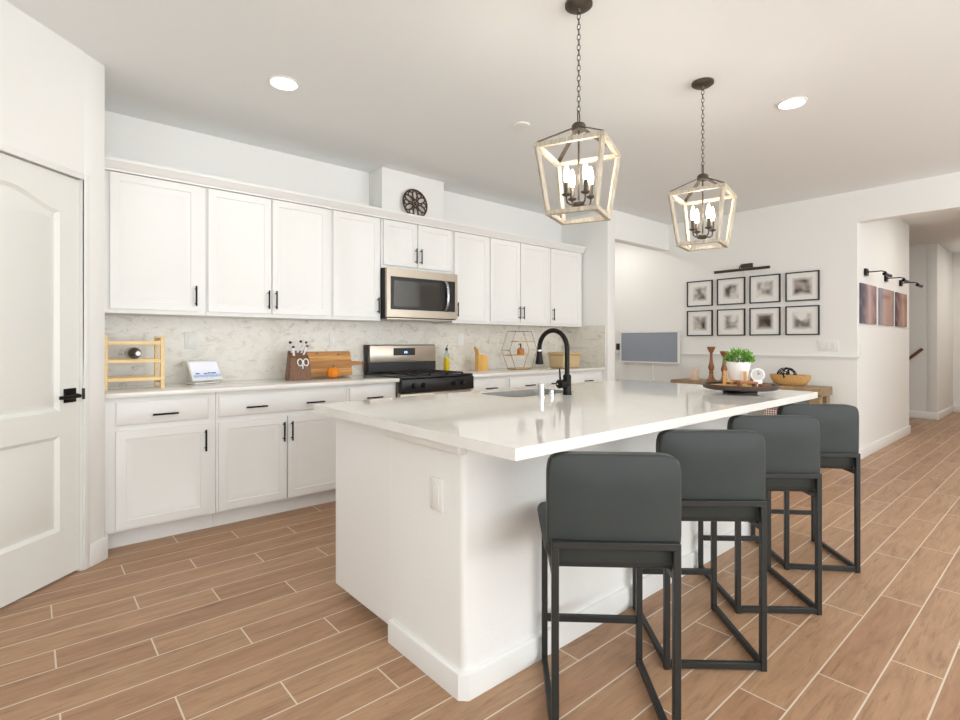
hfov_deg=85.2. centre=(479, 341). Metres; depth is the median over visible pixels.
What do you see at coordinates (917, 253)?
wall
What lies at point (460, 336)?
wall outlet
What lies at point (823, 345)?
light switch
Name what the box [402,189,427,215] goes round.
medallion
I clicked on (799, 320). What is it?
framed photo
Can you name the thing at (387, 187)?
wall
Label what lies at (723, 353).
candlestick
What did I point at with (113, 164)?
trim
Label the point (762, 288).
framed photo
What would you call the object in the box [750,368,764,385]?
clock
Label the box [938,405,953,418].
baseboard
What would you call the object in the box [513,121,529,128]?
smoke detector
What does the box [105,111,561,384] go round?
wall
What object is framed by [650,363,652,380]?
cord cover
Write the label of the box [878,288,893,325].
print
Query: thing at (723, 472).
bar stool
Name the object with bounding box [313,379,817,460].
island countertop
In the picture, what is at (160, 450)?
base cabinet
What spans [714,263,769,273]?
picture light
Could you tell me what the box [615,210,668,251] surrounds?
wall nook header
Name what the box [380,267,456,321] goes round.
microwave
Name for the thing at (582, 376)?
base cabinet
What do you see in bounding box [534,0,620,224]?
lantern pendant
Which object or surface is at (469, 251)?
upper cabinet
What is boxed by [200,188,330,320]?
upper cabinet
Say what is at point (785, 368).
ball
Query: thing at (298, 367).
knife block
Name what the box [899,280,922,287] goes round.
picture light
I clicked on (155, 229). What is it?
upper cabinet
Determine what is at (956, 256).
wall
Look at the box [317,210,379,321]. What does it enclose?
upper cabinet
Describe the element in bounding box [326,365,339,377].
pumpkin
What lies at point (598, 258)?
wall pier
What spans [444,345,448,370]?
oil bottle
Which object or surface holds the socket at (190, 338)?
attached to the wall outlet at (190, 338)
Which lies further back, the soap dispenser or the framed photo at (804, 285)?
the framed photo at (804, 285)
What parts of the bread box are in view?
lid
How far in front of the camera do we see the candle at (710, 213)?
3.09 m
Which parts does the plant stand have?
leg, leg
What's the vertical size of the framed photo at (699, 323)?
0.318 m
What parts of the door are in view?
handle, strike plate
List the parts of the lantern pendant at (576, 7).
cage frame, stem, chain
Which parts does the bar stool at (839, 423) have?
leg, floor rail, leg, leg, backrest, floor rail, floor rail, seat, rail, seat rail, leg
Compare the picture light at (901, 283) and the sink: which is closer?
the sink
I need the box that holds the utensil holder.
[475,354,487,370]
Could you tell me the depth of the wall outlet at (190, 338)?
3.79 m
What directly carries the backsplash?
attached to the wall at (126, 137)
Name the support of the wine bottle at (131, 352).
in the wine rack
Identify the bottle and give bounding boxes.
[124,347,141,358]
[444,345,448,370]
[517,343,523,354]
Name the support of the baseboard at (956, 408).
attached to the wall at (956, 256)
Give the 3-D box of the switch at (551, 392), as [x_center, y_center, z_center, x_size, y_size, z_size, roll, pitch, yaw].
[0.390,0.277,2.853,0.038,0.031,0.037,0,0,-41]
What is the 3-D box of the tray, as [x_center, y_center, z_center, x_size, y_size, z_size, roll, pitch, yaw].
[1.497,0.266,3.006,0.400,0.052,0.400,0,0,-41]
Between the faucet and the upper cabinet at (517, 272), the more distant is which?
the upper cabinet at (517, 272)
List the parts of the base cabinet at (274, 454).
door, handle, drawer, handle, handle, door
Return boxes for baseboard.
[89,532,107,566]
[859,425,910,458]
[909,411,938,419]
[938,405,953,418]
[954,405,959,411]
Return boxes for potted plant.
[722,347,755,379]
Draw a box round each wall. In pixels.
[0,0,104,543]
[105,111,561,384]
[369,167,443,219]
[615,172,959,414]
[845,191,908,448]
[909,244,926,411]
[927,243,952,412]
[953,252,959,405]
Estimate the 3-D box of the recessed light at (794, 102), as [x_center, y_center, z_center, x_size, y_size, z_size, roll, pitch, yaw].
[2.009,-1.534,3.361,0.176,0.009,0.176,0,0,-41]
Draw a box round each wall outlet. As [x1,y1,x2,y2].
[185,333,195,348]
[329,333,336,346]
[430,476,443,512]
[458,334,463,344]
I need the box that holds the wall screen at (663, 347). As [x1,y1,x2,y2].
[620,331,679,363]
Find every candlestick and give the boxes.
[706,347,716,380]
[719,351,727,380]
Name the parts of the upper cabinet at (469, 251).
door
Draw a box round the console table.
[671,378,831,403]
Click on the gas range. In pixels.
(414, 365)
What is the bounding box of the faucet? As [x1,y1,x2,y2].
[535,328,571,394]
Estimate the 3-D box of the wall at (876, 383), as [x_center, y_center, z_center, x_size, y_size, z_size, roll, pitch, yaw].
[4.711,-0.167,6.135,2.410,2.745,0.108,0,0,-41]
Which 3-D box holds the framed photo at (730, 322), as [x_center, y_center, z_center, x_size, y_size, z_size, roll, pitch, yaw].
[3.003,-0.235,6.249,0.022,0.318,0.328,0,0,-41]
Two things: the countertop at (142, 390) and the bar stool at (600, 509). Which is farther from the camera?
the countertop at (142, 390)
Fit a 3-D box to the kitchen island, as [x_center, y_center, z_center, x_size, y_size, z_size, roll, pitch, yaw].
[0.487,0.767,2.853,2.323,0.878,0.987,0,0,-41]
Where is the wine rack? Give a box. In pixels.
[105,335,164,390]
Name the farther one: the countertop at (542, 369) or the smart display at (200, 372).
the countertop at (542, 369)
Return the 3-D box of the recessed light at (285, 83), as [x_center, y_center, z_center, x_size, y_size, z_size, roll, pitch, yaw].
[-1.165,-1.534,3.102,0.176,0.009,0.176,0,0,-41]
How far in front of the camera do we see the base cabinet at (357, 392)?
4.06 m
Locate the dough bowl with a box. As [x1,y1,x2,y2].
[770,374,810,385]
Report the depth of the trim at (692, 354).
5.77 m
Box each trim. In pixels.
[0,143,88,570]
[105,156,585,253]
[615,352,859,358]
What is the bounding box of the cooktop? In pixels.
[367,373,472,378]
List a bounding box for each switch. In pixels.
[548,390,554,395]
[818,340,838,350]
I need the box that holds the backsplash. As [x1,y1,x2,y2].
[105,315,605,385]
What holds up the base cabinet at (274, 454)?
on the floor
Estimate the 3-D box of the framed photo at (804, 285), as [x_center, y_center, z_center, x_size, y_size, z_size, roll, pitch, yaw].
[3.502,-0.606,5.672,0.022,0.318,0.328,0,0,-41]
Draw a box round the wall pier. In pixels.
[562,208,614,380]
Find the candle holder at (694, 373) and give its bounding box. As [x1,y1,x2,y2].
[690,369,698,379]
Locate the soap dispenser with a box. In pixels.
[537,384,545,396]
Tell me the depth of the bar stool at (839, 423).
2.75 m
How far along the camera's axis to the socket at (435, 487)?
1.86 m
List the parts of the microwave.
handle, control panel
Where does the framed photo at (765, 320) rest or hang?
attached to the wall at (805, 235)
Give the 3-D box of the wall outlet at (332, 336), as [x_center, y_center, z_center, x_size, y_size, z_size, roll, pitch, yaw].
[-1.267,-0.016,4.510,0.075,0.118,0.009,0,0,-41]
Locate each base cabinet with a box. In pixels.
[105,393,214,548]
[212,385,345,526]
[346,382,395,401]
[471,376,506,390]
[507,372,564,388]
[570,370,601,382]
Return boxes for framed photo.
[687,280,712,306]
[687,310,712,335]
[717,277,745,304]
[717,308,745,335]
[749,274,780,303]
[749,307,780,334]
[785,270,819,301]
[785,305,819,334]
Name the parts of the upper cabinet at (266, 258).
door, handle, door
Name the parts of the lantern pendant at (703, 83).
chain, cage frame, stem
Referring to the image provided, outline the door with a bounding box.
[0,153,84,607]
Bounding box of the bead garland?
[758,383,770,386]
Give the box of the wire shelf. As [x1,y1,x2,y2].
[502,331,536,369]
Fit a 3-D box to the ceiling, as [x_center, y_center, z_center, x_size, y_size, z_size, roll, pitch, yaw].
[3.377,-1.589,3.510,14.900,0.100,9.200,0,0,-41]
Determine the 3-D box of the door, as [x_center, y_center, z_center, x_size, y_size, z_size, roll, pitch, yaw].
[-2.135,0.172,2.373,0.097,2.044,0.774,0,0,6]
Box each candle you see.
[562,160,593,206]
[689,204,715,239]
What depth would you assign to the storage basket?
5.60 m
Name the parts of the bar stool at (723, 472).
leg, floor rail, leg, backrest, leg, floor rail, seat, rail, floor rail, seat rail, leg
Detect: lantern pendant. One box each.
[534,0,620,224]
[668,77,736,251]
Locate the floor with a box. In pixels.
[0,412,959,719]
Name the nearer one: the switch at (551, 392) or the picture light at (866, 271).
the switch at (551, 392)
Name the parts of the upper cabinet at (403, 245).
door, handle, door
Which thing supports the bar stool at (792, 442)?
on the floor
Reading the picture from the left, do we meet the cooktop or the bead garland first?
the cooktop
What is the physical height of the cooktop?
0.021 m
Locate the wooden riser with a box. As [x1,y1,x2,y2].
[736,381,757,386]
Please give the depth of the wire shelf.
5.58 m
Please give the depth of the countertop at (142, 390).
3.52 m
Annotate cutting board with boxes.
[306,351,364,376]
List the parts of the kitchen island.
panel, moulding, baseboard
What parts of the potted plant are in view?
pot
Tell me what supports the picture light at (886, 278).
attached to the wall at (876, 383)
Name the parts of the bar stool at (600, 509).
leg, floor rail, leg, seat, backrest, rail, leg, floor rail, seat rail, leg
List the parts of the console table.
leg, leg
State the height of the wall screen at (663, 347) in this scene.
0.430 m
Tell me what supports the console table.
on the floor
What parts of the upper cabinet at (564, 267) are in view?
door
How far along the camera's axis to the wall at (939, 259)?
8.20 m
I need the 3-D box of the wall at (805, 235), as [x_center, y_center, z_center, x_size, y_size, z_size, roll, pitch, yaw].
[3.764,-0.167,5.495,0.140,2.745,6.600,0,0,-41]
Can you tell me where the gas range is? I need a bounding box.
[364,345,473,397]
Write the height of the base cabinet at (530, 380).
0.883 m
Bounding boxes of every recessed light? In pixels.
[268,75,299,90]
[776,97,807,109]
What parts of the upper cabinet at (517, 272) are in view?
door, door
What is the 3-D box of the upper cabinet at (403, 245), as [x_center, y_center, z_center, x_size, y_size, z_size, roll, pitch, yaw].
[-0.642,-0.845,4.807,0.764,0.418,0.369,0,0,-41]
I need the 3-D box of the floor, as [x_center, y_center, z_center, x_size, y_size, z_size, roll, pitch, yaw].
[3.377,1.256,3.510,14.900,0.100,9.200,0,0,-41]
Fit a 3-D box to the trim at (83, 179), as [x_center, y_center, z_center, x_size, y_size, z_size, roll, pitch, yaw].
[-2.191,0.160,2.374,0.132,2.092,0.843,0,0,6]
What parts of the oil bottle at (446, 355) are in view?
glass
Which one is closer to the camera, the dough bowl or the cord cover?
the dough bowl
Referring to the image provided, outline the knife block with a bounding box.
[285,340,311,379]
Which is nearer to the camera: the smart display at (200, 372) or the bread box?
the smart display at (200, 372)
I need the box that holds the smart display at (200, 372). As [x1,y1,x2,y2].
[186,360,222,383]
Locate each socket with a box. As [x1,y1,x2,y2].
[188,336,192,344]
[433,485,438,504]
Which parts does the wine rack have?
post, rail, rail, rail, rail, rail, post, post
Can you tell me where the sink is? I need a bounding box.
[481,389,572,396]
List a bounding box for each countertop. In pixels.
[105,375,399,398]
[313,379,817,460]
[451,366,604,377]
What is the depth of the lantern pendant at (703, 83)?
3.08 m
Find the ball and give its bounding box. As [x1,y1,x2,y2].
[777,367,796,377]
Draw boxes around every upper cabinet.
[105,170,205,316]
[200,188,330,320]
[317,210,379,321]
[380,219,451,273]
[433,231,487,324]
[478,238,547,326]
[530,248,581,326]
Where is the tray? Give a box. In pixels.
[702,381,779,393]
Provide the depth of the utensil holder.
5.30 m
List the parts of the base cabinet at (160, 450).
drawer, door, handle, handle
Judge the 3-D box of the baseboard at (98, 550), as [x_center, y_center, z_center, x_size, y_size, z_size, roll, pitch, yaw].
[-2.099,1.143,2.893,0.059,0.125,0.202,0,0,-20]
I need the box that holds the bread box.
[547,352,581,367]
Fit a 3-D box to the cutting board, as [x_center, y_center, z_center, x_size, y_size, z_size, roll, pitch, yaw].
[-1.266,0.184,4.461,0.613,0.207,0.070,0,0,-41]
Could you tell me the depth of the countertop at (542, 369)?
5.35 m
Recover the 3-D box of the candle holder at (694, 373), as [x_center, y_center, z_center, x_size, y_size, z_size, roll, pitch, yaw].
[2.611,0.391,6.342,0.076,0.140,0.076,0,0,-41]
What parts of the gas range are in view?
oven door, control panel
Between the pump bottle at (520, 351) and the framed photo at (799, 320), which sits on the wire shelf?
the pump bottle at (520, 351)
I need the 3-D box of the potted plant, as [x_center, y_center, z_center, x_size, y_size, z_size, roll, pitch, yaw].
[1.545,0.125,3.107,0.179,0.200,0.179,0,0,-2]
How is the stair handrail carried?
attached to the wall at (917, 253)
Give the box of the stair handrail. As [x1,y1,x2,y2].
[909,348,923,359]
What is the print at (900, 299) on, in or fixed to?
attached to the wall at (876, 383)
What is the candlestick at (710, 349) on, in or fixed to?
on the console table
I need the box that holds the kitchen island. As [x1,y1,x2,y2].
[336,413,749,700]
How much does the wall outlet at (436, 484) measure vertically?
0.118 m
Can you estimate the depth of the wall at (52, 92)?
2.68 m
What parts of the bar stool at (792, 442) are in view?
leg, floor rail, leg, leg, backrest, floor rail, seat, floor rail, rail, seat rail, leg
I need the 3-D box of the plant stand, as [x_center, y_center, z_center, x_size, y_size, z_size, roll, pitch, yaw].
[1.536,0.212,3.103,0.134,0.086,0.134,0,0,-45]
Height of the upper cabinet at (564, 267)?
0.874 m
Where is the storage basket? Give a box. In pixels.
[764,406,778,414]
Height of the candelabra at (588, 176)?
0.197 m
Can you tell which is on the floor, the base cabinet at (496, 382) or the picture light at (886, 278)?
the base cabinet at (496, 382)
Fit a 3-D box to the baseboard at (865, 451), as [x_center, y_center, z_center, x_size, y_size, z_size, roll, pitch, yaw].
[4.718,1.151,6.132,2.432,0.110,0.122,0,0,-41]
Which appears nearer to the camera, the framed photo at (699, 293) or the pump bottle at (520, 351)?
the pump bottle at (520, 351)
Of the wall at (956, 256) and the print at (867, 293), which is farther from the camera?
the wall at (956, 256)
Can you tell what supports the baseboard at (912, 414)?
attached to the wall at (917, 253)
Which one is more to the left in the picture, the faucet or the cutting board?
the cutting board
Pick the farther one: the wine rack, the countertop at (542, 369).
the countertop at (542, 369)
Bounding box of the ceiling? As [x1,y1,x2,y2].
[5,0,959,252]
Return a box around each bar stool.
[537,451,681,719]
[632,429,766,671]
[698,415,821,614]
[751,403,860,572]
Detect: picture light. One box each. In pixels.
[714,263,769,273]
[864,268,891,276]
[884,276,909,282]
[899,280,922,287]
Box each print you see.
[859,283,876,324]
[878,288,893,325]
[895,292,906,326]
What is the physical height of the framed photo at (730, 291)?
0.318 m
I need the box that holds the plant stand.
[723,370,752,385]

